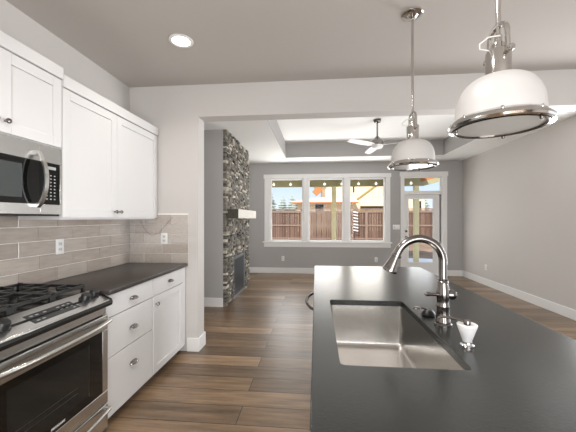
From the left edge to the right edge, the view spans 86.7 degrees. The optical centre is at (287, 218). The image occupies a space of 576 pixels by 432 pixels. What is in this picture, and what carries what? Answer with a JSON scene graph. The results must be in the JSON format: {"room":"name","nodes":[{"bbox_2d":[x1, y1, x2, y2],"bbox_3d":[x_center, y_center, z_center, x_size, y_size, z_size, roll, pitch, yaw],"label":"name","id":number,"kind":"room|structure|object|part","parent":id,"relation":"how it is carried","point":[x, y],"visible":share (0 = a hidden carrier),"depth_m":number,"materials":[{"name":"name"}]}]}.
{"room":"kitchen","nodes":[
{"label":"kitchen","id":0,"kind":"room"},
{"bbox_2d":[0,0,129,289],"bbox_3d":[-1.801,-0.005,2.751,0.150,2.770,10.150,0,0,5],"label":"wall","id":1,"kind":"structure","parent":0,"point":[16,24],"depth_m":2.39,"materials":[{"name":"grey paint"}]},
{"bbox_2d":[0,30,63,148],"bbox_3d":[-1.652,-0.716,1.624,0.351,0.532,0.762,0,0,5],"label":"upper cabinet","id":2,"kind":"object","parent":1,"relation":"attached to","point":[30,82],"visible":0.99,"depth_m":1.77,"materials":[{"name":"white wood"}]},
{"bbox_3d":[-1.492,-0.520,1.623,0.032,0.030,0.030,0,0,5],"label":"knob","id":3,"kind":"part","parent":2,"relation":"part of","materials":[{"name":"silver metal"}]},
{"bbox_2d":[0,133,61,215],"bbox_3d":[-1.625,-0.232,1.622,0.384,0.433,0.757,0,0,5],"label":"microwave","id":4,"kind":"object","parent":2,"relation":"attached to","point":[30,172],"visible":1,"depth_m":1.76,"materials":[{"name":"silver metal"}]},
{"bbox_3d":[-1.531,-0.236,1.534,0.030,0.423,0.599,0,0,5],"label":"door","id":5,"kind":"part","parent":4,"relation":"part of","materials":[{"name":"silver metal"}]},
{"bbox_3d":[-1.529,-0.216,1.559,0.029,0.258,0.549,0,0,5],"label":"door glass","id":6,"kind":"part","parent":4,"relation":"part of","materials":[{"name":"black glass"}]},
{"bbox_3d":[-1.454,-0.233,1.798,0.076,0.336,0.027,0,0,5],"label":"handle","id":7,"kind":"part","parent":4,"relation":"part of","materials":[{"name":"silver metal"}]},
{"bbox_3d":[-1.498,-0.216,1.905,0.029,0.258,0.142,0,0,5],"label":"keypad glass","id":8,"kind":"part","parent":4,"relation":"part of","materials":[{"name":"black glass"}]},
{"bbox_3d":[-1.496,-0.236,1.912,0.030,0.423,0.156,0,0,5],"label":"control panel","id":9,"kind":"part","parent":4,"relation":"part of","materials":[{"name":"silver metal"}]},
{"bbox_3d":[-1.662,-0.944,1.625,0.331,0.077,0.762,0,0,5],"label":"crown trim","id":10,"kind":"part","parent":2,"relation":"part of","materials":[{"name":"white wood"}]},
{"bbox_2d":[56,239,63,254],"bbox_3d":[-1.749,0.215,2.340,0.008,0.116,0.072,0,0,5],"label":"wall outlet","id":11,"kind":"object","parent":1,"relation":"attached to","point":[59,242],"visible":1,"depth_m":2.33,"materials":[{"name":"white plastic"}]},
{"bbox_2d":[19,75,158,219],"bbox_3d":[-1.562,-0.467,2.605,0.351,0.950,1.201,0,0,5],"label":"upper cabinet","id":12,"kind":"object","parent":1,"relation":"attached to","point":[109,165],"visible":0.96,"depth_m":2.39,"materials":[{"name":"white wood"}]},
{"bbox_3d":[-1.459,-0.432,2.269,0.020,0.854,0.546,0,0,5],"label":"door","id":13,"kind":"part","parent":12,"relation":"part of","materials":[{"name":"white wood"}]},
{"bbox_3d":[-1.572,-0.902,2.606,0.331,0.079,1.201,0,0,5],"label":"crown trim","id":14,"kind":"part","parent":12,"relation":"part of","materials":[{"name":"white wood"}]},
{"bbox_3d":[-1.404,-0.432,2.866,0.020,0.854,0.648,0,0,5],"label":"door","id":15,"kind":"part","parent":12,"relation":"part of","materials":[{"name":"white wood"}]},
{"bbox_2d":[0,214,187,290],"bbox_3d":[-1.487,0.207,1.829,0.645,0.518,2.770,0,0,5],"label":"backsplash","id":16,"kind":"structure","parent":1,"relation":"attached to","point":[176,228],"depth_m":2.56,"materials":[{"name":"beige tile"}]},
{"bbox_2d":[204,130,238,297],"bbox_3d":[-1.201,-0.005,5.608,0.523,2.770,1.650,0,0,5],"label":"wall","id":17,"kind":"structure","parent":0,"point":[213,139],"depth_m":4.78,"materials":[{"name":"grey paint"}]},
{"bbox_2d":[204,298,222,306],"bbox_3d":[-1.266,1.310,4.778,0.506,0.140,0.015,0,0,5],"label":"baseboard","id":18,"kind":"structure","parent":17,"relation":"attached to","point":[208,302],"depth_m":4.76,"materials":[{"name":"white paint"}]},
{"bbox_2d":[6,0,575,163],"bbox_3d":[0.997,-1.450,2.494,5.770,0.120,10.450,0,0,5],"label":"ceiling","id":19,"kind":"structure","parent":0,"point":[235,41],"depth_m":2.38,"materials":[{"name":"grey paint"}]},
{"bbox_2d":[169,34,193,47],"bbox_3d":[-0.835,-1.386,2.386,0.184,0.008,0.184,0,0,5],"label":"recessed light","id":20,"kind":"object","parent":19,"relation":"in","point":[179,40],"visible":1,"depth_m":2.38,"materials":[{"name":"white plastic"}]},
{"bbox_2d":[387,6,438,170],"bbox_3d":[0.844,-0.863,2.067,0.326,1.052,0.326,0,0,5],"label":"pendant lamp","id":21,"kind":"object","parent":19,"relation":"hanging from","point":[413,153],"visible":1,"depth_m":2.02,"materials":[{"name":"silver metal"}]},
{"bbox_3d":[0.844,-1.032,2.067,0.017,0.655,0.017,0,0,5],"label":"rod","id":22,"kind":"part","parent":21,"relation":"part of","materials":[{"name":"silver metal"}]},
{"bbox_3d":[0.844,-0.449,2.067,0.280,0.158,0.280,0,0,5],"label":"lamp shade","id":23,"kind":"part","parent":21,"relation":"part of","materials":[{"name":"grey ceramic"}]},
{"bbox_2d":[392,164,433,169],"bbox_3d":[0.844,-0.352,2.067,0.268,0.002,0.268,0,0,5],"label":"diffuser","id":24,"kind":"object","parent":21,"relation":"attached to","point":[394,166],"depth_m":2.06,"materials":[{"name":"white glass"}]},
{"bbox_3d":[0.847,-0.664,2.042,0.017,0.119,0.051,0,0,-6],"label":"yoke arm","id":25,"kind":"part","parent":21,"relation":"part of","materials":[{"name":"silver metal"}]},
{"bbox_2d":[447,0,558,138],"bbox_3d":[0.760,-0.853,1.102,0.326,1.072,0.326,0,0,5],"label":"pendant lamp","id":26,"kind":"object","parent":19,"relation":"hanging from","point":[505,101],"visible":1,"depth_m":1.03,"materials":[{"name":"silver metal"}]},
{"bbox_3d":[0.720,-0.627,1.092,0.070,0.051,0.017,0,0,5],"label":"cord","id":27,"kind":"part","parent":26,"relation":"part of","materials":[{"name":"white plastic"}]},
{"bbox_3d":[0.757,-0.644,1.127,0.017,0.119,0.051,0,0,-6],"label":"yoke arm","id":28,"kind":"part","parent":26,"relation":"part of","materials":[{"name":"silver metal"}]},
{"bbox_3d":[0.760,-1.022,1.102,0.017,0.675,0.017,0,0,5],"label":"rod","id":29,"kind":"part","parent":26,"relation":"part of","materials":[{"name":"silver metal"}]},
{"bbox_3d":[0.760,-0.429,1.102,0.280,0.158,0.280,0,0,5],"label":"lamp shade","id":30,"kind":"part","parent":26,"relation":"part of","materials":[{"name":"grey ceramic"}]},
{"bbox_2d":[457,115,546,136],"bbox_3d":[0.760,-0.332,1.102,0.268,0.002,0.268,0,0,5],"label":"diffuser","id":31,"kind":"object","parent":26,"relation":"attached to","point":[473,125],"depth_m":1.08,"materials":[{"name":"white glass"}]},
{"bbox_3d":[0.763,-0.644,1.078,0.017,0.119,0.051,0,0,-6],"label":"yoke arm","id":32,"kind":"part","parent":26,"relation":"part of","materials":[{"name":"silver metal"}]},
{"bbox_2d":[103,273,575,431],"bbox_3d":[0.997,1.430,2.494,5.770,0.100,10.450,0,0,5],"label":"floor","id":33,"kind":"structure","parent":0,"point":[252,371],"depth_m":2.84,"materials":[{"name":"brown wood"}]},
{"bbox_2d":[0,282,112,431],"bbox_3d":[-1.469,0.899,1.609,0.697,0.962,0.762,0,0,5],"label":"gas range","id":34,"kind":"object","parent":33,"relation":"on","point":[54,343],"visible":1,"depth_m":1.60,"materials":[{"name":"silver metal"}]},
{"bbox_3d":[-1.259,0.471,1.343,0.068,0.057,0.068,0,0,5],"label":"knob","id":35,"kind":"part","parent":34,"relation":"part of","materials":[{"name":"black plastic"}]},
{"bbox_2d":[0,289,88,317],"bbox_3d":[-1.563,0.464,1.617,0.508,0.042,0.760,0,0,5],"label":"cooktop","id":36,"kind":"object","parent":34,"relation":"in","point":[24,307],"depth_m":1.70,"materials":[{"name":"silver metal"}]},
{"bbox_3d":[-1.210,0.901,1.587,0.036,0.387,0.653,0,0,5],"label":"door glass","id":37,"kind":"part","parent":34,"relation":"part of","materials":[{"name":"black glass"}]},
{"bbox_3d":[-1.232,0.489,1.604,0.070,0.029,0.280,0,0,5],"label":"display panel","id":38,"kind":"part","parent":34,"relation":"part of","materials":[{"name":"black"}]},
{"bbox_3d":[-1.240,0.495,1.587,0.144,0.070,0.758,0,0,5],"label":"control panel","id":39,"kind":"part","parent":34,"relation":"part of","materials":[{"name":"silver metal"}]},
{"bbox_3d":[-1.156,0.652,1.583,0.070,0.028,0.738,0,0,5],"label":"handle","id":40,"kind":"part","parent":34,"relation":"part of","materials":[{"name":"silver metal"}]},
{"bbox_3d":[-1.214,0.471,1.827,0.068,0.057,0.068,0,0,5],"label":"knob","id":41,"kind":"part","parent":34,"relation":"part of","materials":[{"name":"black plastic"}]},
{"bbox_3d":[-1.210,1.258,1.585,0.040,0.153,0.752,0,0,5],"label":"storage drawer","id":42,"kind":"part","parent":34,"relation":"part of","materials":[{"name":"silver metal"}]},
{"bbox_3d":[-1.218,0.467,1.909,0.068,0.057,0.068,0,0,5],"label":"knob","id":43,"kind":"part","parent":34,"relation":"part of","materials":[{"name":"black plastic"}]},
{"bbox_3d":[-1.163,1.212,1.584,0.057,0.022,0.738,0,0,5],"label":"handle","id":44,"kind":"part","parent":34,"relation":"part of","materials":[{"name":"silver metal"}]},
{"bbox_2d":[105,279,152,418],"bbox_3d":[-1.433,0.938,2.276,0.646,0.884,0.566,0,0,5],"label":"base cabinet","id":45,"kind":"object","parent":33,"relation":"on","point":[130,331],"visible":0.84,"depth_m":2.21,"materials":[{"name":"white wood"}]},
{"bbox_2d":[30,263,187,294],"bbox_3d":[-1.410,0.480,2.595,0.633,0.030,1.204,0,0,5],"label":"countertop","id":46,"kind":"structure","parent":45,"relation":"on","point":[111,280],"depth_m":2.44,"materials":[{"name":"brown stone"}]},
{"bbox_3d":[-1.154,0.576,2.250,0.020,0.144,0.556,0,0,5],"label":"drawer","id":47,"kind":"part","parent":45,"relation":"part of","materials":[{"name":"white wood"}]},
{"bbox_3d":[-1.154,1.109,2.250,0.020,0.385,0.556,0,0,5],"label":"drawer","id":48,"kind":"part","parent":45,"relation":"part of","materials":[{"name":"white wood"}]},
{"bbox_3d":[-1.154,0.782,2.250,0.020,0.257,0.556,0,0,5],"label":"drawer","id":49,"kind":"part","parent":45,"relation":"part of","materials":[{"name":"white wood"}]},
{"bbox_3d":[-1.127,1.051,2.247,0.032,0.024,0.092,0,0,5],"label":"cup pull","id":50,"kind":"part","parent":45,"relation":"part of","materials":[{"name":"silver metal"}]},
{"bbox_3d":[-1.127,0.789,2.247,0.032,0.024,0.092,0,0,5],"label":"cup pull","id":51,"kind":"part","parent":45,"relation":"part of","materials":[{"name":"silver metal"}]},
{"bbox_3d":[-1.127,0.579,2.247,0.032,0.024,0.092,0,0,5],"label":"cup pull","id":52,"kind":"part","parent":45,"relation":"part of","materials":[{"name":"silver metal"}]},
{"bbox_2d":[145,267,184,383],"bbox_3d":[-1.378,0.938,2.876,0.646,0.884,0.635,0,0,5],"label":"base cabinet","id":53,"kind":"object","parent":33,"relation":"on","point":[168,297],"visible":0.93,"depth_m":2.79,"materials":[{"name":"white wood"}]},
{"bbox_3d":[-1.102,0.978,2.817,0.020,0.648,0.562,0,0,5],"label":"door","id":54,"kind":"part","parent":53,"relation":"part of","materials":[{"name":"white wood"}]},
{"bbox_3d":[-1.102,0.576,2.817,0.020,0.144,0.562,0,0,5],"label":"drawer","id":55,"kind":"part","parent":53,"relation":"part of","materials":[{"name":"white wood"}]},
{"bbox_2d":[223,130,255,306],"bbox_3d":[-0.822,-0.004,5.574,0.237,2.769,1.646,0,0,5],"label":"fireplace","id":56,"kind":"object","parent":33,"relation":"on","point":[236,175],"visible":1,"depth_m":5.23,"materials":[{"name":"stone"}]},
{"bbox_3d":[-0.913,1.022,5.622,0.046,0.716,0.826,0,0,5],"label":"firebox frame","id":57,"kind":"part","parent":56,"relation":"part of","materials":[{"name":"grey metal"}]},
{"bbox_2d":[238,209,255,217],"bbox_3d":[-0.801,-0.076,5.491,0.180,0.148,1.410,0,0,5],"label":"mantel shelf","id":58,"kind":"object","parent":56,"relation":"attached to","point":[242,213],"depth_m":5.33,"materials":[{"name":"white wood"}]},
{"bbox_3d":[0.515,0.938,1.630,0.712,0.884,2.660,0,0,5],"label":"kitchen island","id":59,"kind":"object","parent":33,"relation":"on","visible":0},
{"bbox_2d":[305,292,313,309],"bbox_3d":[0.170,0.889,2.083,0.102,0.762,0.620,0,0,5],"label":"handle","id":60,"kind":"object","parent":59,"relation":"in","point":[309,306],"visible":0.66,"depth_m":2.02,"materials":[{"name":"silver metal"}]},
{"bbox_2d":[310,266,575,431],"bbox_3d":[0.638,0.481,1.613,1.004,0.030,2.730,0,0,5],"label":"island countertop","id":61,"kind":"structure","parent":59,"relation":"on","point":[519,373],"depth_m":0.91,"materials":[{"name":"black stone"}]},
{"bbox_2d":[331,305,463,369],"bbox_3d":[0.405,0.608,1.344,0.454,0.225,0.830,0,0,5],"label":"sink","id":62,"kind":"object","parent":61,"relation":"in","point":[380,336],"visible":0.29,"depth_m":1.68,"materials":[{"name":"silver metal"}]},
{"bbox_2d":[383,235,456,327],"bbox_3d":[0.576,0.268,1.335,0.316,0.395,0.073,0,0,1],"label":"faucet","id":63,"kind":"object","parent":61,"relation":"on","point":[443,294],"visible":0.98,"depth_m":1.32,"materials":[{"name":"silver metal"}]},
{"bbox_3d":[0.578,0.169,1.336,0.233,0.197,0.036,0,0,2],"label":"spout","id":64,"kind":"part","parent":63,"relation":"part of","materials":[{"name":"silver metal"}]},
{"bbox_3d":[0.666,0.332,1.335,0.136,0.044,0.044,0,0,5],"label":"lever","id":65,"kind":"part","parent":63,"relation":"part of","materials":[{"name":"silver metal"}]},
{"bbox_2d":[412,306,434,316],"bbox_3d":[0.657,0.447,1.476,0.106,0.037,0.064,0,0,5],"label":"stopper","id":66,"kind":"object","parent":61,"relation":"on","point":[425,312],"visible":1,"depth_m":1.46,"materials":[{"name":"black plastic"}]},
{"bbox_2d":[438,315,477,348],"bbox_3d":[0.627,0.415,1.119,0.125,0.102,0.071,0,0,5],"label":"soap dispenser","id":67,"kind":"object","parent":61,"relation":"on","point":[467,329],"visible":1,"depth_m":1.10,"materials":[{"name":"white ceramic"}]},
{"bbox_3d":[0.608,0.372,1.130,0.094,0.015,0.013,0,0,37],"label":"spout","id":68,"kind":"part","parent":67,"relation":"part of","materials":[{"name":"silver metal"}]},
{"bbox_2d":[130,69,575,350],"bbox_3d":[1.050,-0.005,3.072,5.470,2.770,0.170,0,0,5],"label":"wall","id":69,"kind":"structure","parent":0,"point":[433,94],"depth_m":3.15,"materials":[{"name":"grey paint"}]},
{"bbox_2d":[161,233,167,243],"bbox_3d":[-1.294,0.210,3.187,0.072,0.116,0.008,0,0,5],"label":"wall outlet","id":70,"kind":"object","parent":69,"relation":"attached to","point":[164,236],"visible":1,"depth_m":3.19,"materials":[{"name":"white plastic"}]},
{"bbox_2d":[187,331,205,351],"bbox_3d":[-1.292,1.310,3.287,0.765,0.140,0.200,0,0,5],"label":"baseboard","id":71,"kind":"structure","parent":69,"relation":"attached to","point":[193,344],"depth_m":3.16,"materials":[{"name":"white paint"}]},
{"bbox_2d":[248,160,462,269],"bbox_3d":[1.468,-0.005,7.623,5.470,2.770,0.150,0,0,5],"label":"wall","id":72,"kind":"structure","parent":0,"point":[260,256],"depth_m":7.55,"materials":[{"name":"grey paint"}]},
{"bbox_2d":[270,178,303,241],"bbox_3d":[-0.027,-0.215,7.750,0.850,1.590,0.070,0,0,5],"label":"window","id":73,"kind":"structure","parent":72,"relation":"in","point":[302,179],"depth_m":7.71,"materials":[{"name":"white plastic"}]},
{"bbox_2d":[308,178,343,241],"bbox_3d":[0.949,-0.215,7.660,0.890,1.590,0.070,0,0,5],"label":"window","id":74,"kind":"structure","parent":72,"relation":"in","point":[309,179],"depth_m":7.63,"materials":[{"name":"white plastic"}]},
{"bbox_2d":[263,173,391,247],"bbox_3d":[0.949,-0.198,7.570,3.185,1.825,0.050,0,0,5],"label":"trim","id":75,"kind":"structure","parent":72,"relation":"attached to","point":[267,243],"depth_m":7.57,"materials":[{"name":"white paint"}]},
{"bbox_2d":[249,267,461,275],"bbox_3d":[1.460,1.310,7.541,5.440,0.140,0.015,0,0,5],"label":"baseboard","id":76,"kind":"structure","parent":72,"relation":"attached to","point":[252,269],"depth_m":7.66,"materials":[{"name":"white paint"}]},
{"bbox_2d":[349,177,384,241],"bbox_3d":[1.955,-0.215,7.568,0.890,1.590,0.070,0,0,5],"label":"window","id":77,"kind":"structure","parent":72,"relation":"in","point":[383,178],"depth_m":7.53,"materials":[{"name":"white plastic"}]},
{"bbox_2d":[393,225,399,229],"bbox_3d":[2.641,0.210,7.435,0.170,0.116,0.010,0,0,5],"label":"light switch","id":78,"kind":"object","parent":72,"relation":"attached to","point":[394,226],"visible":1,"depth_m":7.43,"materials":[{"name":"white plastic"}]},
{"bbox_2d":[400,171,447,275],"bbox_3d":[3.279,0.170,7.441,0.930,2.420,0.120,0,0,5],"label":"door frame","id":79,"kind":"structure","parent":72,"relation":"in","point":[440,177],"depth_m":7.40,"materials":[{"name":"white paint"}]},
{"bbox_2d":[404,195,439,274],"bbox_3d":[3.269,0.389,7.417,0.861,1.942,0.120,0,0,5],"label":"door","id":80,"kind":"structure","parent":79,"relation":"attached to","point":[433,267],"depth_m":7.42,"materials":[{"name":"white paint"}]},
{"bbox_2d":[277,114,454,142],"bbox_3d":[1.530,-1.770,5.232,3.670,0.100,3.400,0,0,5],"label":"ceiling","id":81,"kind":"structure","parent":0,"point":[431,127],"depth_m":5.83,"materials":[{"name":"white paint"}]},
{"bbox_2d":[347,118,395,153],"bbox_3d":[1.593,-1.462,5.419,1.172,0.514,1.076,0,0,5],"label":"ceiling fan","id":82,"kind":"object","parent":81,"relation":"hanging from","point":[377,142],"visible":0.97,"depth_m":5.23,"materials":[{"name":"silver metal"}]},
{"bbox_3d":[1.229,-1.272,5.109,0.570,0.040,0.124,0,0,-31],"label":"blade","id":83,"kind":"part","parent":82,"relation":"part of","materials":[{"name":"white"}]},
{"bbox_3d":[1.546,-1.272,5.675,0.124,0.040,0.570,0,0,-1],"label":"blade","id":84,"kind":"part","parent":82,"relation":"part of","materials":[{"name":"white"}]},
{"bbox_3d":[1.551,-1.353,5.300,0.210,0.155,0.210,0,0,5],"label":"motor","id":85,"kind":"part","parent":82,"relation":"part of","materials":[{"name":"silver metal"}]},
{"bbox_2d":[267,120,474,157],"bbox_3d":[1.530,-1.605,5.232,3.670,0.430,3.400,0,0,5],"label":"wall","id":86,"kind":"structure","parent":0,"point":[441,147],"depth_m":6.83,"materials":[{"name":"grey paint"}]},
{"bbox_2d":[463,116,575,309],"bbox_3d":[3.795,-0.005,2.237,0.150,2.770,10.150,0,0,5],"label":"wall","id":87,"kind":"structure","parent":0,"point":[519,195],"depth_m":5.09,"materials":[{"name":"grey paint"}]},
{"bbox_2d":[462,270,575,320],"bbox_3d":[3.713,1.310,2.245,0.015,0.140,10.150,0,0,5],"label":"baseboard","id":88,"kind":"structure","parent":87,"relation":"attached to","point":[570,313],"depth_m":5.07,"materials":[{"name":"white paint"}]},
{"bbox_3d":[-0.087,-1.290,8.900,8.200,0.100,2.090,0,0,5],"label":"ceiling","id":89,"kind":"structure","parent":0,"visible":0},
{"bbox_2d":[272,178,419,186],"bbox_3d":[-0.077,-1.101,9.547,8.100,0.238,0.140,0,0,5],"label":"beam","id":90,"kind":"structure","parent":89,"relation":"attached to","point":[415,181],"depth_m":9.35,"materials":[{"name":"green paint"}]},
{"bbox_2d":[420,178,439,185],"bbox_3d":[4.702,-1.231,9.108,1.500,0.498,0.100,0,0,5],"label":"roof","id":91,"kind":"object","parent":90,"relation":"attached to","point":[423,181],"visible":0.38,"depth_m":9.11,"materials":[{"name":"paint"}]},
{"label":"outside","id":92,"kind":"structure","parent":0,"visible":0},
{"bbox_2d":[288,226,432,258],"bbox_3d":[5.951,1.373,64.827,120.000,0.386,109.800,0,0,5],"label":"ground","id":93,"kind":"structure","parent":92,"point":[425,250],"depth_m":12.86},
{"bbox_2d":[272,194,276,210],"bbox_3d":[-3.789,-2.590,64.410,3.985,7.540,4.347,0,0,34],"label":"conifer","id":94,"kind":"object","parent":93,"relation":"on","point":[273,203],"visible":0.1,"depth_m":64.31,"materials":[{"name":"green plant"}]},
{"bbox_2d":[278,198,288,224],"bbox_3d":[-0.983,-1.346,58.764,4.158,5.320,3.914,0,0,5],"label":"conifer","id":95,"kind":"object","parent":93,"relation":"on","point":[283,206],"visible":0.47,"depth_m":58.49,"materials":[{"name":"green plant"}]},
{"bbox_2d":[287,196,293,215],"bbox_3d":[0.890,-1.994,66.382,4.324,6.378,4.127,0,0,-16],"label":"conifer","id":96,"kind":"object","parent":93,"relation":"on","point":[290,204],"visible":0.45,"depth_m":65.80,"materials":[{"name":"green plant"}]},
{"bbox_2d":[292,186,382,231],"bbox_3d":[5.882,-2.820,31.253,10.200,8.000,10.680,0,0,5],"label":"house","id":97,"kind":"structure","parent":93,"relation":"on","point":[360,197],"depth_m":29.34,"materials":[{"name":"beige"}]},
{"bbox_3d":[2.762,-0.955,26.800,0.720,0.570,0.020,0,0,5],"label":"pane","id":98,"kind":"part","parent":97,"relation":"part of","materials":[{"name":"grey"}]},
{"bbox_3d":[8.313,-1.010,29.293,2.640,0.340,0.020,0,0,5],"label":"pane","id":99,"kind":"part","parent":97,"relation":"part of","materials":[{"name":"grey"}]},
{"bbox_2d":[272,208,432,239],"bbox_3d":[3.204,0.385,15.763,25.100,1.790,0.200,0,0,5],"label":"wooden fence","id":100,"kind":"object","parent":93,"relation":"on","point":[370,221],"visible":0.15,"depth_m":15.82,"materials":[{"name":"brown wood"}]},
{"bbox_3d":[-0.100,0.390,16.082,1.530,1.620,0.028,0,0,5],"label":"board panel","id":101,"kind":"part","parent":100,"relation":"part of","materials":[{"name":"brown wood"}]},
{"bbox_3d":[-0.104,0.330,16.043,1.540,1.500,0.043,0,0,5],"label":"rail","id":102,"kind":"part","parent":100,"relation":"part of","materials":[{"name":"brown wood"}]},
{"bbox_3d":[0.725,0.415,15.991,0.120,1.730,0.120,0,0,5],"label":"post","id":103,"kind":"part","parent":100,"relation":"part of","materials":[{"name":"brown wood"}]},
{"bbox_3d":[1.553,0.390,15.930,1.530,1.620,0.030,0,0,5],"label":"board panel","id":104,"kind":"part","parent":100,"relation":"part of","materials":[{"name":"brown wood"}]},
{"bbox_3d":[1.549,0.330,15.891,1.540,1.500,0.043,0,0,5],"label":"rail","id":105,"kind":"part","parent":100,"relation":"part of","materials":[{"name":"brown wood"}]},
{"bbox_3d":[3.206,0.390,15.779,1.530,1.620,0.028,0,0,5],"label":"board panel","id":106,"kind":"part","parent":100,"relation":"part of","materials":[{"name":"brown wood"}]},
{"bbox_3d":[3.202,0.330,15.740,1.540,1.500,0.043,0,0,5],"label":"rail","id":107,"kind":"part","parent":100,"relation":"part of","materials":[{"name":"brown wood"}]},
{"bbox_3d":[4.031,0.415,15.687,0.120,1.730,0.120,0,0,5],"label":"post","id":108,"kind":"part","parent":100,"relation":"part of","materials":[{"name":"brown wood"}]},
{"bbox_3d":[4.859,0.390,15.626,1.530,1.620,0.030,0,0,5],"label":"board panel","id":109,"kind":"part","parent":100,"relation":"part of","materials":[{"name":"brown wood"}]},
{"bbox_3d":[4.855,0.330,15.588,1.540,1.500,0.043,0,0,5],"label":"rail","id":110,"kind":"part","parent":100,"relation":"part of","materials":[{"name":"brown wood"}]},
{"bbox_3d":[6.512,0.390,15.475,1.530,1.620,0.029,0,0,5],"label":"board panel","id":111,"kind":"part","parent":100,"relation":"part of","materials":[{"name":"brown wood"}]},
{"bbox_3d":[6.508,0.330,15.436,1.540,1.500,0.043,0,0,5],"label":"rail","id":112,"kind":"part","parent":100,"relation":"part of","materials":[{"name":"brown wood"}]},
{"bbox_2d":[352,210,357,239],"bbox_3d":[3.409,0.420,15.478,0.300,1.680,0.170,0,0,5],"label":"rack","id":113,"kind":"object","parent":93,"relation":"on","point":[352,210],"visible":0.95,"depth_m":15.42,"materials":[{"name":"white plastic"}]},
{"bbox_2d":[409,199,424,207],"bbox_3d":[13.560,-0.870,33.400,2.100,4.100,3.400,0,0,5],"label":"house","id":114,"kind":"structure","parent":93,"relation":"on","point":[421,201],"depth_m":31.86,"materials":[{"name":"beige"}]},
{"bbox_2d":[409,258,432,261],"bbox_3d":[4.283,1.480,10.553,2.844,0.180,1.000,0,0,5],"label":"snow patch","id":115,"kind":"object","parent":93,"relation":"on","point":[410,259],"visible":0.16,"depth_m":10.26,"materials":[{"name":"white snow"}]},
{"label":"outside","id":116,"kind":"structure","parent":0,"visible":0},
{"bbox_3d":[2.316,1.535,8.825,15.000,0.190,2.400,0,0,5],"label":"patio","id":117,"kind":"object","parent":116,"visible":0},
{"bbox_2d":[332,187,335,239],"bbox_3d":[1.416,0.230,9.410,0.170,2.420,0.170,0,0,5],"label":"patio post","id":118,"kind":"object","parent":117,"relation":"on","point":[333,188],"visible":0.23,"depth_m":9.34,"materials":[{"name":"brown"}]},
{"bbox_2d":[413,186,418,261],"bbox_3d":[3.856,0.230,9.186,0.170,2.420,0.170,0,0,5],"label":"patio post","id":119,"kind":"object","parent":117,"relation":"on","point":[415,188],"visible":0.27,"depth_m":9.12,"materials":[{"name":"brown wood"}]}
]}

